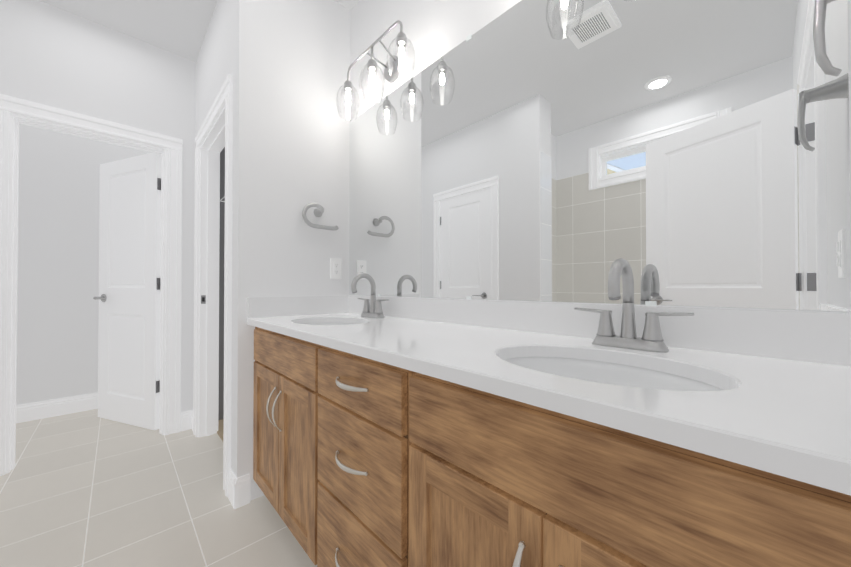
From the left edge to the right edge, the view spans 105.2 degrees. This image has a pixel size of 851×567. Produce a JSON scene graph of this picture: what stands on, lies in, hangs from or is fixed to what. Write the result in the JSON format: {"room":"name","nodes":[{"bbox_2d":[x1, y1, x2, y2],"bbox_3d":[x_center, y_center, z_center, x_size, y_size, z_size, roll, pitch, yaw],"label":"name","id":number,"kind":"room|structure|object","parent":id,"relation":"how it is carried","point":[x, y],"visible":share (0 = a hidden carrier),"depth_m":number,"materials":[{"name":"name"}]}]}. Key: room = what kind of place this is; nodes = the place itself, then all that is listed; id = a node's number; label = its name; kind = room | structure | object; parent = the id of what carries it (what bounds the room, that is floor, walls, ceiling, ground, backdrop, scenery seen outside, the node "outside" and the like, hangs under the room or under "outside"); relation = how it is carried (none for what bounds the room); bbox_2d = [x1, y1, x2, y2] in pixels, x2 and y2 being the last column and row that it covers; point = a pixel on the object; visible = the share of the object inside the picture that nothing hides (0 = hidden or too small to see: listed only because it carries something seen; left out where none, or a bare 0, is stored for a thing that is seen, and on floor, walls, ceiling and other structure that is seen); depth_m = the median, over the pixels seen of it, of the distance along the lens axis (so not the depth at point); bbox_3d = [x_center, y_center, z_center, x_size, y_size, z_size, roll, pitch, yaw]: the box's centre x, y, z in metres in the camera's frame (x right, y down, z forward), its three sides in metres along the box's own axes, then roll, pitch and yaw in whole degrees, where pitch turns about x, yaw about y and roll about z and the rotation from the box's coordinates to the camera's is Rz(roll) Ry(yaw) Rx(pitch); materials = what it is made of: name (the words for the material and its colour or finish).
{"room":"bathroom","nodes":[
{"label":"bathroom","id":0,"kind":"room"},
{"bbox_2d":[16,124,150,404],"bbox_3d":[-2.487,-0.295,3.245,4.400,2.740,0.120,0,-1,-44],"label":"wall","id":1,"kind":"structure","parent":0,"point":[58,263],"depth_m":2.67,"materials":[{"name":"white paint"}]},
{"bbox_2d":[16,393,97,422],"bbox_3d":[-2.476,1.007,3.151,3.300,0.135,0.015,0,-1,-44],"label":"baseboard","id":2,"kind":"structure","parent":1,"relation":"attached to","point":[61,406],"depth_m":2.64,"materials":[{"name":"white paint"}]},
{"bbox_2d":[0,0,195,411],"bbox_3d":[-1.427,-0.299,2.801,3.275,2.740,0.115,0,-1,-44],"label":"wall","id":3,"kind":"structure","parent":0,"point":[54,56],"depth_m":2.13,"materials":[{"name":"white paint"}]},
{"bbox_2d":[0,94,205,475],"bbox_3d":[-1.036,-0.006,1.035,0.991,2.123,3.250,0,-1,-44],"label":"door frame","id":4,"kind":"structure","parent":3,"relation":"attached to","point":[15,112],"depth_m":2.04,"materials":[{"name":"white paint"}]},
{"bbox_2d":[93,153,160,429],"bbox_3d":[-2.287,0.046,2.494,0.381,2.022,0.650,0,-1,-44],"label":"room door","id":5,"kind":"structure","parent":3,"relation":"in","point":[129,297],"depth_m":2.47,"materials":[{"name":"white paint"}]},
{"bbox_2d":[181,410,192,426],"bbox_3d":[-1.256,1.006,3.040,1.682,0.135,0.015,0,-1,-44],"label":"baseboard","id":6,"kind":"structure","parent":3,"relation":"attached to","point":[187,416],"depth_m":2.39,"materials":[{"name":"white paint"}]},
{"bbox_2d":[0,409,316,566],"bbox_3d":[-0.586,1.082,1.232,4.400,0.050,5.700,0,-1,-44],"label":"floor","id":7,"kind":"structure","parent":0,"point":[89,488],"depth_m":1.55,"materials":[{"name":"tile"}]},
{"bbox_2d":[247,314,850,566],"bbox_3d":[-0.026,0.623,1.089,0.583,0.866,1.880,0,-1,-44],"label":"bathroom vanity","id":8,"kind":"object","parent":7,"relation":"on","point":[406,432],"depth_m":0.56,"materials":[{"name":"brown wood"}]},
{"bbox_2d":[247,296,850,495],"bbox_3d":[-0.018,0.125,1.100,0.565,0.130,1.881,0,-1,-44],"label":"countertop","id":9,"kind":"structure","parent":8,"relation":"on","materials":[{"name":"white stone"}]},
{"bbox_2d":[275,318,394,333],"bbox_3d":[-0.433,0.266,1.477,0.357,0.169,0.472,0,-1,-44],"label":"sink","id":10,"kind":"object","parent":9,"relation":"in","point":[316,325],"depth_m":1.35,"materials":[{"name":"white ceramic"}]},
{"bbox_2d":[447,342,766,437],"bbox_3d":[0.343,0.259,0.660,0.357,0.169,0.473,0,-1,-44],"label":"sink","id":11,"kind":"object","parent":9,"relation":"in","point":[713,395],"depth_m":0.59,"materials":[{"name":"white ceramic"}]},
{"bbox_2d":[39,0,358,61],"bbox_3d":[-0.586,-1.707,1.256,4.400,0.050,5.700,0,-1,-44],"label":"ceiling","id":12,"kind":"structure","parent":0,"point":[179,27],"depth_m":2.04,"materials":[{"name":"white paint"}]},
{"bbox_2d":[217,419,223,440],"bbox_3d":[-0.551,1.065,2.792,2.000,0.012,1.085,0,-1,-44],"label":"floor","id":13,"kind":"structure","parent":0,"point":[220,428],"depth_m":2.38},
{"bbox_2d":[218,147,224,419],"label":"door","id":14,"kind":"structure","parent":0,"point":[221,288],"depth_m":2.55,"materials":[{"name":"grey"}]},
{"bbox_2d":[195,0,264,500],"bbox_3d":[-1.272,-0.305,2.041,0.115,2.740,1.200,0,-1,-44],"label":"wall","id":15,"kind":"structure","parent":0,"point":[233,44],"depth_m":1.61,"materials":[{"name":"white paint"}]},
{"bbox_2d":[193,75,232,495],"bbox_3d":[-1.279,0.003,2.031,0.136,2.123,0.966,0,-1,-44],"label":"door frame","id":16,"kind":"structure","parent":15,"relation":"attached to","point":[214,137],"depth_m":2.29,"materials":[{"name":"white paint"}]},
{"bbox_2d":[263,0,349,494],"bbox_3d":[-0.679,-0.307,1.856,0.491,2.740,0.115,0,-1,-44],"label":"wall","id":17,"kind":"structure","parent":0,"point":[306,125],"depth_m":1.80,"materials":[{"name":"white paint"}]},
{"bbox_2d":[302,203,338,229],"bbox_3d":[-0.594,-0.375,1.819,0.214,0.139,0.056,0,-1,-44],"label":"towel ring","id":18,"kind":"object","parent":17,"relation":"attached to","point":[318,210],"visible":1,"depth_m":1.79,"materials":[{"name":"silver metal"}]},
{"bbox_2d":[330,258,341,278],"bbox_3d":[-0.525,-0.092,1.914,0.072,0.118,0.008,0,-1,-44],"label":"duplex electrical outlet","id":19,"kind":"object","parent":17,"relation":"attached to","point":[335,268],"visible":1,"depth_m":1.91,"materials":[{"name":"white plastic"}]},
{"bbox_2d":[350,0,850,312],"bbox_3d":[0.230,-0.312,1.339,0.115,2.740,2.115,0,-1,-44],"label":"wall","id":20,"kind":"structure","parent":0,"point":[434,30],"depth_m":1.54,"materials":[{"name":"white paint"}]},
{"bbox_2d":[336,20,415,120],"bbox_3d":[-0.233,-1.034,1.606,0.197,0.264,0.575,0,-1,-44],"label":"sconce","id":21,"kind":"object","parent":20,"relation":"attached to","point":[392,66],"visible":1,"depth_m":1.58,"materials":[{"name":"clear glass"}]},
{"bbox_2d":[349,0,850,310],"bbox_3d":[0.178,-0.470,1.304,0.008,1.060,1.859,0,-1,-44],"label":"vanity mirror","id":22,"kind":"object","parent":20,"relation":"attached to","point":[684,152],"visible":0.92,"depth_m":0.92,"materials":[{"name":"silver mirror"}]},
{"bbox_3d":[-0.057,-0.326,-0.308,2.570,2.740,0.120,0,-1,-44],"label":"wall","id":23,"kind":"structure","parent":0,"visible":0},
{"bbox_2d":[813,0,841,75],"bbox_3d":[0.655,-0.409,0.500,0.054,0.164,0.078,0,-1,-44],"label":"robe hook","id":24,"kind":"object","parent":23,"relation":"attached to","point":[821,56],"visible":1,"depth_m":0.51,"materials":[{"name":"silver metal"}]}
]}

